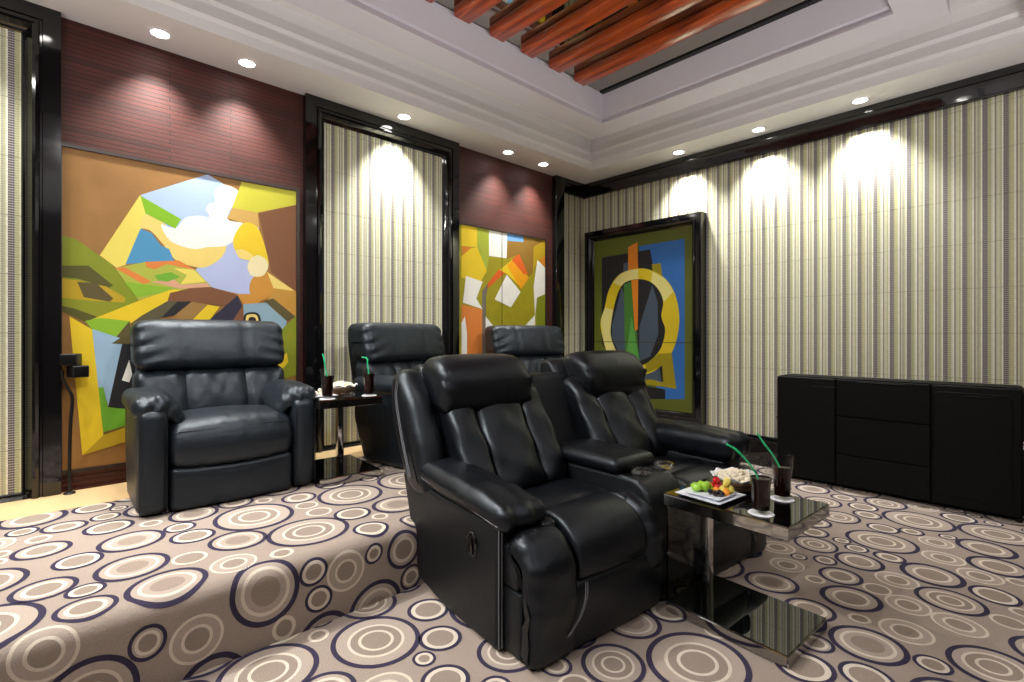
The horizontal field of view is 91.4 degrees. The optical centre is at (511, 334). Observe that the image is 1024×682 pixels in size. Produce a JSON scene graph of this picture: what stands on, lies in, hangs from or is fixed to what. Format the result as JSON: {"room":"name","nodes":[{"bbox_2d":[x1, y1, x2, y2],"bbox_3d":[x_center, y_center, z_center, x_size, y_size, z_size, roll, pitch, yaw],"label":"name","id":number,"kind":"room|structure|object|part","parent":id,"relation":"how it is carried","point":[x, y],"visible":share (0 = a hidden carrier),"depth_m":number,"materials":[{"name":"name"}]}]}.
{"room":"home theater","nodes":[
{"label":"home theater","id":0,"kind":"room"},
{"bbox_2d":[0,445,363,520],"bbox_3d":[-1.626,0.902,3.495,7.220,0.008,0.420,0,0,-43],"label":"floor","id":1,"kind":"structure","parent":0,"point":[113,492],"depth_m":2.71,"materials":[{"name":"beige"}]},
{"bbox_2d":[60,353,88,494],"bbox_3d":[-2.483,0.501,2.837,0.125,0.791,0.116,0,0,-43],"label":"speaker","id":2,"kind":"object","parent":1,"relation":"on","point":[74,369],"visible":1,"depth_m":2.82},
{"bbox_2d":[60,355,74,364],"bbox_3d":[-2.482,0.139,2.793,0.066,0.056,0.006,0,0,-23],"label":"grille","id":3,"kind":"object","parent":2,"relation":"attached to","point":[64,359],"depth_m":2.79,"materials":[{"name":"black plastic"}]},
{"bbox_2d":[74,366,88,376],"bbox_3d":[-2.431,0.207,2.823,0.006,0.056,0.066,0,0,29],"label":"grille","id":4,"kind":"object","parent":2,"relation":"attached to","point":[79,371],"depth_m":2.82,"materials":[{"name":"black plastic"}]},
{"bbox_2d":[61,17,551,489],"bbox_3d":[-1.761,-0.610,3.711,7.320,3.620,0.120,0,0,-43],"label":"wall","id":5,"kind":"structure","parent":0,"point":[119,94],"depth_m":3.35,"materials":[{"name":"brown paint"}]},
{"bbox_2d":[0,27,20,494],"bbox_3d":[-3.106,-0.402,2.368,1.200,2.597,0.014,0,0,-43],"label":"wall panel","id":6,"kind":"object","parent":5,"relation":"attached to","point":[10,40],"depth_m":2.72,"materials":[{"name":"fabric"}]},
{"bbox_2d":[0,0,60,502],"bbox_3d":[-3.082,-0.398,2.342,1.440,2.845,0.065,0,0,-43],"label":"trim","id":7,"kind":"structure","parent":5,"relation":"attached to","point":[39,26],"depth_m":2.76,"materials":[{"name":"black paint"}]},
{"bbox_2d":[61,480,126,491],"bbox_3d":[-2.082,0.894,3.326,1.365,0.012,0.022,0,0,-43],"label":"baseboard","id":8,"kind":"structure","parent":5,"relation":"attached to","point":[110,483],"depth_m":2.95,"materials":[{"name":"red wood"}]},
{"bbox_2d":[61,142,298,474],"bbox_3d":[-2.092,-0.150,3.296,1.344,1.894,0.028,0,0,-43],"label":"painting","id":9,"kind":"object","parent":5,"relation":"attached to","point":[142,238],"visible":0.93,"depth_m":3.11,"materials":[{"name":"paint"}]},
{"bbox_2d":[303,93,458,447],"bbox_3d":[-1.039,-0.398,4.264,1.440,2.845,0.065,0,0,-43],"label":"trim","id":10,"kind":"structure","parent":5,"relation":"attached to","point":[317,111],"depth_m":3.89,"materials":[{"name":"black paint"}]},
{"bbox_2d":[324,123,441,441],"bbox_3d":[-1.063,-0.402,4.290,1.200,2.597,0.014,0,0,-43],"label":"wall panel","id":11,"kind":"object","parent":5,"relation":"attached to","point":[383,199],"visible":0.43,"depth_m":4.20,"materials":[{"name":"fabric"}]},
{"bbox_2d":[459,222,545,353],"bbox_3d":[-0.075,-0.143,5.195,1.242,1.869,0.026,0,0,-43],"label":"painting","id":12,"kind":"object","parent":5,"relation":"attached to","point":[502,274],"visible":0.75,"depth_m":5.12,"materials":[{"name":"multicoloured paint"}]},
{"bbox_2d":[552,175,563,356],"bbox_3d":[0.531,-0.462,5.751,0.145,2.717,0.070,0,0,-43],"label":"trim","id":13,"kind":"structure","parent":5,"relation":"attached to","point":[557,181],"depth_m":5.71,"materials":[{"name":"black paint"}]},
{"bbox_2d":[564,193,583,355],"bbox_3d":[0.724,-0.385,5.966,0.430,2.570,0.022,0,0,-43],"label":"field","id":14,"kind":"object","parent":5,"relation":"attached to","point":[573,206],"visible":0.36,"depth_m":5.96,"materials":[{"name":"fabric"}]},
{"bbox_2d":[564,178,585,198],"bbox_3d":[0.742,-1.738,5.939,0.420,0.165,0.045,0,0,-43],"label":"trim","id":15,"kind":"structure","parent":5,"relation":"attached to","point":[573,188],"depth_m":5.92,"materials":[{"name":"black wood"}]},
{"bbox_2d":[26,0,1023,183],"bbox_3d":[0.385,-1.990,1.357,7.420,0.340,6.450,0,0,-43],"label":"ceiling","id":16,"kind":"structure","parent":0,"point":[295,49],"depth_m":3.71,"materials":[{"name":"white paint"}]},
{"bbox_2d":[147,27,171,39],"bbox_3d":[-2.122,-1.817,3.015,0.124,0.005,0.124,0,0,-43],"label":"recessed light","id":17,"kind":"object","parent":16,"relation":"in","point":[159,33],"visible":1,"depth_m":3.01,"materials":[{"name":"white paint"}]},
{"bbox_2d":[236,58,256,67],"bbox_3d":[-1.772,-1.817,3.344,0.124,0.005,0.124,0,0,-43],"label":"recessed light","id":18,"kind":"object","parent":16,"relation":"in","point":[244,62],"visible":1,"depth_m":3.34,"materials":[{"name":"white paint"}]},
{"bbox_2d":[397,113,411,119],"bbox_3d":[-0.898,-1.817,4.166,0.124,0.005,0.124,0,0,-43],"label":"recessed light","id":19,"kind":"object","parent":16,"relation":"in","point":[402,116],"visible":1,"depth_m":4.16,"materials":[{"name":"white paint"}]},
{"bbox_2d":[502,150,513,154],"bbox_3d":[-0.039,-1.817,4.974,0.124,0.005,0.124,0,0,-43],"label":"recessed light","id":20,"kind":"object","parent":16,"relation":"in","point":[506,152],"visible":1,"depth_m":4.98,"materials":[{"name":"white paint"}]},
{"bbox_2d":[537,162,548,165],"bbox_3d":[0.332,-1.817,5.324,0.124,0.005,0.124,0,0,-43],"label":"recessed light","id":21,"kind":"object","parent":16,"relation":"in","point":[540,163],"visible":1,"depth_m":5.32,"materials":[{"name":"white paint"}]},
{"bbox_2d":[672,150,684,154],"bbox_3d":[1.659,-1.817,4.979,0.124,0.005,0.124,0,0,-43],"label":"recessed light","id":22,"kind":"object","parent":16,"relation":"in","point":[678,152],"visible":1,"depth_m":4.98,"materials":[{"name":"white paint"}]},
{"bbox_2d":[751,127,765,132],"bbox_3d":[2.181,-1.817,4.424,0.124,0.005,0.124,0,0,-43],"label":"recessed light","id":23,"kind":"object","parent":16,"relation":"in","point":[757,129],"visible":1,"depth_m":4.42,"materials":[{"name":"white paint"}]},
{"bbox_2d":[850,96,869,103],"bbox_3d":[2.698,-1.817,3.875,0.124,0.005,0.124,0,0,-43],"label":"recessed light","id":24,"kind":"object","parent":16,"relation":"in","point":[859,100],"visible":1,"depth_m":3.87,"materials":[{"name":"white paint"}]},
{"bbox_2d":[180,462,1023,681],"bbox_3d":[1.001,1.199,0.702,7.220,0.001,4.450,0,0,-43],"label":"floor","id":25,"kind":"structure","parent":0,"point":[905,589],"depth_m":2.05,"materials":[{"name":"beige carpet"}]},
{"bbox_2d":[0,427,726,681],"bbox_3d":[-1.002,1.049,2.832,7.220,0.301,1.401,0,0,-43],"label":"platform","id":26,"kind":"object","parent":25,"relation":"on","point":[101,592],"visible":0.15,"depth_m":1.98,"materials":[{"name":"beige carpet"}]},
{"bbox_2d":[121,319,315,516],"bbox_3d":[-1.723,0.402,2.957,0.907,0.995,0.792,0,0,-42],"label":"recliner","id":27,"kind":"object","parent":26,"relation":"on","point":[212,415],"visible":1,"depth_m":2.81,"materials":[{"name":"black leather"}]},
{"bbox_3d":[-1.953,0.629,2.665,0.144,0.530,0.615,0,0,-42],"label":"arm","id":28,"kind":"part","parent":27,"relation":"part of","materials":[{"name":"black leather"}]},
{"bbox_2d":[121,387,184,423],"bbox_3d":[-1.932,0.397,2.698,0.249,0.227,0.591,0,0,-42],"label":"pillow","id":29,"kind":"object","parent":27,"relation":"on","point":[143,405],"depth_m":2.52,"materials":[{"name":"black leather"}]},
{"bbox_2d":[132,365,283,410],"bbox_3d":[-1.835,0.344,3.081,0.800,0.320,0.298,0,0,-42],"label":"lumbar cushion","id":30,"kind":"object","parent":27,"relation":"on","point":[191,386],"depth_m":2.97,"materials":[{"name":"black leather"}]},
{"bbox_3d":[-1.674,0.550,2.903,0.596,0.273,0.646,0,0,-42],"label":"seat","id":31,"kind":"part","parent":27,"relation":"part of","materials":[{"name":"black leather"}]},
{"bbox_2d":[261,379,315,412],"bbox_3d":[-1.445,0.397,3.140,0.249,0.227,0.591,0,0,-42],"label":"pillow","id":32,"kind":"object","parent":27,"relation":"on","point":[277,395],"depth_m":2.96,"materials":[{"name":"black leather"}]},
{"bbox_3d":[-1.411,0.629,3.158,0.144,0.530,0.615,0,0,-42],"label":"arm","id":33,"kind":"part","parent":27,"relation":"part of","materials":[{"name":"black leather"}]},
{"bbox_2d":[311,390,381,486],"bbox_3d":[-1.140,0.640,3.246,0.397,0.510,0.512,0,0,-40],"label":"side table","id":34,"kind":"object","parent":26,"relation":"on","point":[333,467],"visible":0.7,"depth_m":3.25,"materials":[{"name":"grey mirror"}]},
{"bbox_3d":[-1.336,0.642,3.399,0.275,0.415,0.008,0,0,-40],"label":"glass panel","id":35,"kind":"part","parent":34,"relation":"part of","materials":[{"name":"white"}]},
{"bbox_2d":[316,393,337,397],"bbox_3d":[-1.179,0.377,3.108,0.140,0.014,0.170,0,0,-40],"label":"plate","id":36,"kind":"object","parent":34,"relation":"on","point":[334,395],"visible":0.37,"depth_m":3.07,"materials":[{"name":"white ceramic"}]},
{"bbox_3d":[-1.201,0.642,3.489,0.042,0.415,0.042,0,0,-40],"label":"post","id":37,"kind":"part","parent":34,"relation":"part of","materials":[{"name":"silver metal"}]},
{"bbox_2d":[333,383,357,394],"bbox_3d":[-1.112,0.351,3.263,0.205,0.066,0.205,0,0,-43],"label":"basket","id":38,"kind":"object","parent":34,"relation":"on","point":[337,389],"visible":0.69,"depth_m":3.20,"materials":[{"name":"brown wicker"}]},
{"bbox_2d":[333,381,354,387],"bbox_3d":[-1.111,0.324,3.262,0.165,0.049,0.163,0,0,-43],"label":"popcorn","id":39,"kind":"object","parent":38,"relation":"on","point":[340,383],"visible":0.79,"depth_m":3.23,"materials":[{"name":"white food"}]},
{"bbox_3d":[-1.140,0.852,3.246,0.379,0.005,0.494,0,0,-40],"label":"glass","id":40,"kind":"part","parent":34,"relation":"part of","materials":[{"name":"black glass"}]},
{"bbox_3d":[-1.140,0.388,3.246,0.391,0.005,0.506,0,0,-40],"label":"tabletop glass","id":41,"kind":"part","parent":34,"relation":"part of","materials":[{"name":"black glass"}]},
{"bbox_2d":[341,392,354,396],"bbox_3d":[-1.021,0.371,3.110,0.083,0.027,0.082,0,0,-43],"label":"ashtray","id":42,"kind":"object","parent":34,"relation":"on","point":[341,392],"visible":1,"depth_m":3.11,"materials":[{"name":"clear glass"}]},
{"bbox_3d":[-1.108,0.383,3.004,0.093,0.003,0.093,0,0,-43],"label":"coaster","id":43,"kind":"object","parent":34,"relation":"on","visible":0},
{"bbox_2d":[321,375,333,396],"bbox_3d":[-1.108,0.292,3.004,0.089,0.178,0.089,0,0,-43],"label":"drinking glass","id":44,"kind":"object","parent":43,"relation":"on","point":[327,382],"visible":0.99,"depth_m":2.98,"materials":[{"name":"brown glass"}]},
{"bbox_2d":[322,354,327,376],"bbox_3d":[-1.116,0.237,3.004,0.051,0.250,0.010,0,0,0],"label":"straw","id":45,"kind":"object","parent":44,"relation":"in","point":[322,354],"visible":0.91,"depth_m":3.00,"materials":[{"name":"green"}]},
{"bbox_3d":[-0.906,0.383,3.175,0.093,0.003,0.093,0,0,-43],"label":"coaster","id":46,"kind":"object","parent":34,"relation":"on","visible":0},
{"bbox_2d":[363,373,374,392],"bbox_3d":[-0.906,0.292,3.175,0.089,0.178,0.089,0,0,-43],"label":"drinking glass","id":47,"kind":"object","parent":46,"relation":"on","point":[369,378],"visible":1,"depth_m":3.15,"materials":[{"name":"brown glass"}]},
{"bbox_2d":[348,322,444,468],"bbox_3d":[-0.707,0.402,3.814,0.792,0.995,0.907,0,0,36],"label":"recliner","id":48,"kind":"object","parent":26,"relation":"on","point":[389,348],"visible":0.42,"depth_m":3.60,"materials":[{"name":"black leather"}]},
{"bbox_2d":[353,375,393,394],"bbox_3d":[-0.858,0.397,3.517,0.591,0.227,0.249,0,0,36],"label":"pillow","id":49,"kind":"object","parent":48,"relation":"on","point":[382,383],"depth_m":3.42,"materials":[{"name":"black leather"}]},
{"bbox_3d":[-0.871,0.629,3.482,0.615,0.530,0.144,0,0,36],"label":"arm","id":50,"kind":"part","parent":48,"relation":"part of","materials":[{"name":"black leather"}]},
{"bbox_2d":[356,360,426,376],"bbox_3d":[-0.843,0.344,3.912,0.298,0.320,0.800,0,0,36],"label":"lumbar cushion","id":51,"kind":"object","parent":48,"relation":"on","point":[379,367],"depth_m":3.65,"materials":[{"name":"black leather"}]},
{"bbox_2d":[485,325,564,372],"bbox_3d":[0.241,0.402,4.742,0.907,0.995,0.792,0,0,-29],"label":"recliner","id":52,"kind":"object","parent":26,"relation":"on","point":[532,344],"visible":0.35,"depth_m":4.79,"materials":[{"name":"black leather"}]},
{"bbox_2d":[515,355,562,372],"bbox_3d":[0.159,0.344,4.888,0.800,0.320,0.298,0,0,-29],"label":"lumbar cushion","id":53,"kind":"object","parent":52,"relation":"on","point":[532,363],"depth_m":4.80,"materials":[{"name":"black leather"}]},
{"bbox_2d":[392,350,766,669],"bbox_3d":[0.424,0.658,2.698,1.833,1.115,1.146,0,0,-37],"label":"recliner","id":54,"kind":"object","parent":25,"relation":"on","point":[536,529],"visible":0.91,"depth_m":2.35,"materials":[{"name":"black leather"}]},
{"bbox_3d":[-0.227,0.935,2.248,0.198,0.505,0.810,0,0,-37],"label":"arm","id":55,"kind":"part","parent":54,"relation":"part of","materials":[{"name":"black leather"}]},
{"bbox_3d":[-0.160,0.835,1.998,0.012,0.106,0.074,0,0,-37],"label":"recline handle","id":56,"kind":"part","parent":54,"relation":"part of","materials":[{"name":"black paint"}]},
{"bbox_3d":[-0.163,0.836,1.995,0.019,0.071,0.048,0,0,-37],"label":"handle lever","id":57,"kind":"part","parent":54,"relation":"part of","materials":[{"name":"black paint"}]},
{"bbox_3d":[0.110,0.794,2.019,0.075,0.143,0.166,0,0,-37],"label":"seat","id":58,"kind":"part","parent":54,"relation":"part of","materials":[{"name":"black leather"}]},
{"bbox_3d":[0.111,0.826,2.416,0.560,0.202,0.509,0,0,-37],"label":"seat","id":59,"kind":"part","parent":54,"relation":"part of","materials":[{"name":"black leather"}]},
{"bbox_3d":[0.470,0.630,2.638,0.322,0.092,0.486,0,0,-37],"label":"console lid","id":60,"kind":"part","parent":54,"relation":"part of","materials":[{"name":"black leather"}]},
{"bbox_3d":[0.494,0.791,2.313,0.092,0.148,0.166,0,0,-37],"label":"seat","id":61,"kind":"part","parent":54,"relation":"part of","materials":[{"name":"black leather"}]},
{"bbox_2d":[631,466,651,476],"bbox_3d":[0.615,0.650,2.383,0.097,0.027,0.096,0,0,-43],"label":"ashtray","id":62,"kind":"object","parent":54,"relation":"on","point":[637,472],"visible":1,"depth_m":2.38,"materials":[{"name":"clear glass"}]},
{"bbox_2d":[654,460,673,469],"bbox_3d":[0.758,0.650,2.493,0.097,0.027,0.096,0,0,-43],"label":"ashtray","id":63,"kind":"object","parent":54,"relation":"on","point":[660,466],"visible":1,"depth_m":2.49,"materials":[{"name":"clear glass"}]},
{"bbox_3d":[0.777,0.826,2.927,0.560,0.202,0.509,0,0,-37],"label":"seat","id":64,"kind":"part","parent":54,"relation":"part of","materials":[{"name":"black leather"}]},
{"bbox_3d":[1.028,0.935,3.209,0.198,0.505,0.810,0,0,-37],"label":"arm","id":65,"kind":"part","parent":54,"relation":"part of","materials":[{"name":"black leather"}]},
{"bbox_3d":[1.162,0.794,2.824,0.075,0.143,0.166,0,0,-37],"label":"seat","id":66,"kind":"part","parent":54,"relation":"part of","materials":[{"name":"black leather"}]},
{"bbox_2d":[664,477,828,668],"bbox_3d":[0.974,0.940,2.101,0.397,0.510,0.512,0,0,-40],"label":"side table","id":67,"kind":"object","parent":25,"relation":"on","point":[778,631],"visible":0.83,"depth_m":2.06,"materials":[{"name":"black glass"}]},
{"bbox_3d":[0.779,0.943,2.256,0.275,0.415,0.008,0,0,-40],"label":"glass panel","id":68,"kind":"part","parent":67,"relation":"part of","materials":[{"name":"black glass"}]},
{"bbox_3d":[0.914,0.943,2.344,0.042,0.415,0.042,0,0,-40],"label":"post","id":69,"kind":"part","parent":67,"relation":"part of","materials":[{"name":"silver metal"}]},
{"bbox_2d":[675,487,745,505],"bbox_3d":[0.839,0.677,2.119,0.204,0.014,0.204,0,0,-38],"label":"plate","id":70,"kind":"object","parent":67,"relation":"on","point":[682,492],"visible":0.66,"depth_m":2.07,"materials":[{"name":"white ceramic"}]},
{"bbox_2d":[685,488,737,500],"bbox_3d":[0.843,0.670,2.117,0.156,0.014,0.156,0,0,-41],"label":"plate","id":71,"kind":"object","parent":70,"relation":"on","point":[701,493],"visible":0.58,"depth_m":2.09,"materials":[{"name":"white ceramic"}]},
{"bbox_2d":[691,483,701,491],"bbox_3d":[0.791,0.653,2.141,0.038,0.037,0.042,0,0,-43],"label":"melon piece","id":72,"kind":"object","parent":71,"relation":"on","point":[696,487],"visible":1,"depth_m":2.13,"materials":[{"name":"green food"}]},
{"bbox_2d":[701,482,710,490],"bbox_3d":[0.831,0.649,2.142,0.043,0.043,0.035,0,0,-43],"label":"melon piece","id":73,"kind":"object","parent":71,"relation":"on","point":[705,485],"visible":0.95,"depth_m":2.13,"materials":[{"name":"green food"}]},
{"bbox_2d":[723,488,729,495],"bbox_3d":[0.892,0.656,2.079,0.029,0.034,0.030,0,0,-43],"label":"orange piece","id":74,"kind":"object","parent":71,"relation":"on","point":[726,491],"visible":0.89,"depth_m":2.07,"materials":[{"name":"orange food"}]},
{"bbox_2d":[728,485,733,493],"bbox_3d":[0.917,0.650,2.099,0.041,0.037,0.032,0,0,-43],"label":"pineapple piece","id":75,"kind":"object","parent":71,"relation":"on","point":[730,488],"visible":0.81,"depth_m":2.09,"materials":[{"name":"yellow food"}]},
{"bbox_3d":[0.892,0.650,2.112,0.034,0.032,0.041,0,0,-43],"label":"pineapple piece","id":76,"kind":"object","parent":71,"relation":"on","visible":0},
{"bbox_2d":[723,477,730,486],"bbox_3d":[0.906,0.620,2.104,0.037,0.038,0.032,0,0,-43],"label":"pineapple piece","id":77,"kind":"object","parent":76,"relation":"on","point":[726,482],"visible":1,"depth_m":2.10,"materials":[{"name":"yellow food"}]},
{"bbox_3d":[0.898,0.643,2.158,0.031,0.050,0.032,0,0,-43],"label":"cherry","id":78,"kind":"object","parent":71,"relation":"on","visible":0},
{"bbox_2d":[712,473,719,483],"bbox_3d":[0.880,0.617,2.153,0.031,0.050,0.033,0,0,-43],"label":"cherry","id":79,"kind":"object","parent":78,"relation":"on","point":[715,479],"visible":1,"depth_m":2.14,"materials":[{"name":"red"}]},
{"bbox_2d":[710,467,760,491],"bbox_3d":[1.006,0.651,2.238,0.222,0.066,0.222,0,0,-43],"label":"basket","id":80,"kind":"object","parent":67,"relation":"on","point":[738,487],"visible":0.42,"depth_m":2.17,"materials":[{"name":"brown wicker"}]},
{"bbox_2d":[716,468,754,483],"bbox_3d":[1.005,0.624,2.240,0.180,0.050,0.173,0,0,-43],"label":"popcorn","id":81,"kind":"object","parent":80,"relation":"in","point":[740,475],"visible":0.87,"depth_m":2.21,"materials":[{"name":"beige food"}]},
{"bbox_3d":[0.974,0.688,2.101,0.391,0.005,0.506,0,0,-40],"label":"tabletop glass","id":82,"kind":"part","parent":67,"relation":"part of","materials":[{"name":"black glass"}]},
{"bbox_3d":[0.974,1.151,2.101,0.379,0.005,0.494,0,0,-40],"label":"glass","id":83,"kind":"part","parent":67,"relation":"part of","materials":[{"name":"black glass"}]},
{"bbox_2d":[748,509,774,517],"bbox_3d":[0.956,0.683,1.919,0.093,0.003,0.093,0,0,-43],"label":"coaster","id":84,"kind":"object","parent":67,"relation":"on","point":[766,514],"visible":0.84,"depth_m":1.91,"materials":[{"name":"white ceramic"}]},
{"bbox_2d":[749,475,771,510],"bbox_3d":[0.956,0.592,1.919,0.089,0.178,0.089,0,0,-43],"label":"drinking glass","id":85,"kind":"object","parent":84,"relation":"on","point":[761,487],"visible":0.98,"depth_m":1.89,"materials":[{"name":"clear"}]},
{"bbox_2d":[726,444,758,478],"bbox_3d":[0.901,0.539,1.919,0.159,0.246,0.010,0,0,0],"label":"straw","id":86,"kind":"object","parent":85,"relation":"in","point":[734,448],"visible":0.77,"depth_m":1.92,"materials":[{"name":"green"}]},
{"bbox_2d":[770,495,794,502],"bbox_3d":[1.127,0.683,2.085,0.093,0.003,0.093,0,0,-43],"label":"coaster","id":87,"kind":"object","parent":67,"relation":"on","point":[773,497],"visible":0.87,"depth_m":2.07,"materials":[{"name":"white ceramic"}]},
{"bbox_2d":[772,464,792,496],"bbox_3d":[1.127,0.592,2.085,0.089,0.178,0.089,0,0,-43],"label":"drinking glass","id":88,"kind":"object","parent":87,"relation":"on","point":[782,474],"visible":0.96,"depth_m":2.06,"materials":[{"name":"clear"}]},
{"bbox_2d":[756,433,779,466],"bbox_3d":[1.086,0.534,2.085,0.133,0.255,0.010,0,0,0],"label":"straw","id":89,"kind":"object","parent":88,"relation":"in","point":[763,442],"visible":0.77,"depth_m":2.08,"materials":[{"name":"green"}]},
{"bbox_2d":[776,374,1023,522],"bbox_3d":[2.829,0.769,3.780,0.288,0.862,1.472,0,0,-43],"label":"sideboard","id":90,"kind":"object","parent":25,"relation":"on","point":[955,444],"visible":0.94,"depth_m":3.58,"materials":[{"name":"black wood"}]},
{"bbox_3d":[2.388,0.754,4.067,0.022,0.820,0.425,0,0,-43],"label":"door","id":91,"kind":"part","parent":90,"relation":"part of","materials":[{"name":"black wood"}]},
{"bbox_3d":[2.721,0.362,3.691,0.008,0.010,0.300,0,0,-43],"label":"handle","id":92,"kind":"part","parent":90,"relation":"part of","materials":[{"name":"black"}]},
{"bbox_3d":[2.721,0.648,3.691,0.008,0.010,0.300,0,0,-43],"label":"handle","id":93,"kind":"part","parent":90,"relation":"part of","materials":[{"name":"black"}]},
{"bbox_3d":[2.721,0.943,3.691,0.008,0.010,0.300,0,0,-43],"label":"handle","id":94,"kind":"part","parent":90,"relation":"part of","materials":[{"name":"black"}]},
{"bbox_3d":[2.731,0.487,3.702,0.022,0.281,0.566,0,0,-43],"label":"drawer","id":95,"kind":"part","parent":90,"relation":"part of","materials":[{"name":"black wood"}]},
{"bbox_3d":[2.731,0.778,3.702,0.022,0.290,0.566,0,0,-43],"label":"drawer","id":96,"kind":"part","parent":90,"relation":"part of","materials":[{"name":"black wood"}]},
{"bbox_3d":[2.731,1.045,3.702,0.022,0.234,0.566,0,0,-43],"label":"drawer","id":97,"kind":"part","parent":90,"relation":"part of","materials":[{"name":"black wood"}]},
{"bbox_3d":[3.062,0.747,3.333,0.008,0.715,0.396,0,0,-43],"label":"door moulding","id":98,"kind":"part","parent":90,"relation":"part of","materials":[{"name":"black wood"}]},
{"bbox_3d":[3.082,0.754,3.329,0.022,0.820,0.445,0,0,-43],"label":"door","id":99,"kind":"part","parent":90,"relation":"part of","materials":[{"name":"black wood"}]},
{"bbox_3d":[3.082,0.413,3.308,0.008,0.010,0.160,0,0,-43],"label":"handle","id":100,"kind":"part","parent":90,"relation":"part of","materials":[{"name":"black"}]},
{"bbox_2d":[283,0,949,138],"bbox_3d":[-0.204,-2.125,2.220,5.505,0.250,2.715,0,0,-43],"label":"ceiling","id":101,"kind":"structure","parent":0,"point":[431,34],"depth_m":3.68,"materials":[{"name":"white paint"}]},
{"bbox_2d":[435,0,808,91],"bbox_3d":[-0.205,-2.262,2.213,4.995,0.016,2.225,0,0,-43],"label":"ceiling","id":102,"kind":"structure","parent":0,"point":[771,8],"depth_m":3.68,"materials":[{"name":"brown wood"}]},
{"bbox_2d":[454,0,501,23],"bbox_3d":[0.359,-2.224,2.727,0.144,0.077,2.080,0,0,-43],"label":"wood beam","id":103,"kind":"structure","parent":102,"relation":"attached to","point":[467,11],"depth_m":3.37,"materials":[{"name":"brown wood"}]},
{"bbox_2d":[489,0,568,41],"bbox_3d":[0.592,-2.224,2.946,0.144,0.077,2.080,0,0,-43],"label":"wood beam","id":104,"kind":"structure","parent":102,"relation":"attached to","point":[529,12],"depth_m":3.46,"materials":[{"name":"brown wood"}]},
{"bbox_2d":[521,0,635,57],"bbox_3d":[0.825,-2.224,3.165,0.144,0.077,2.080,0,0,-43],"label":"wood beam","id":105,"kind":"structure","parent":102,"relation":"attached to","point":[594,11],"depth_m":3.55,"materials":[{"name":"brown wood"}]},
{"bbox_2d":[549,0,703,72],"bbox_3d":[1.058,-2.224,3.385,0.144,0.077,2.080,0,0,-43],"label":"wood beam","id":106,"kind":"structure","parent":102,"relation":"attached to","point":[658,11],"depth_m":3.62,"materials":[{"name":"brown wood"}]},
{"bbox_2d":[574,0,770,85],"bbox_3d":[1.292,-2.224,3.604,0.144,0.077,2.080,0,0,-43],"label":"wood beam","id":107,"kind":"structure","parent":102,"relation":"attached to","point":[720,12],"depth_m":3.70,"materials":[{"name":"brown wood"}]},
{"bbox_2d":[600,0,821,93],"bbox_3d":[-0.205,-2.249,2.213,4.895,0.010,2.125,0,0,-43],"label":"trim","id":108,"kind":"structure","parent":102,"relation":"attached to","point":[810,2],"depth_m":3.85,"materials":[{"name":"black"}]},
{"bbox_2d":[584,89,1023,437],"bbox_3d":[3.023,-0.610,3.908,0.120,3.620,6.350,0,0,-43],"label":"wall","id":109,"kind":"structure","parent":0,"point":[893,250],"depth_m":4.05,"materials":[{"name":"fabric"}]},
{"bbox_2d":[584,211,705,424],"bbox_3d":[1.395,-0.158,5.462,0.124,2.115,1.445,0,0,-43],"label":"painting","id":110,"kind":"object","parent":109,"relation":"attached to","point":[645,282],"visible":0.77,"depth_m":5.30,"materials":[{"name":"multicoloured paint"}]},
{"bbox_2d":[741,433,776,467],"bbox_3d":[3.010,1.062,3.826,0.032,0.275,6.250,0,0,-43],"label":"baseboard","id":111,"kind":"structure","parent":109,"relation":"attached to","point":[759,454],"depth_m":4.58,"materials":[{"name":"black paint"}]},
{"bbox_2d":[585,62,1023,198],"bbox_3d":[2.998,-1.738,3.815,0.045,0.165,6.250,0,0,-43],"label":"trim","id":112,"kind":"structure","parent":109,"relation":"attached to","point":[1009,79],"depth_m":4.14,"materials":[{"name":"black"}]}
]}

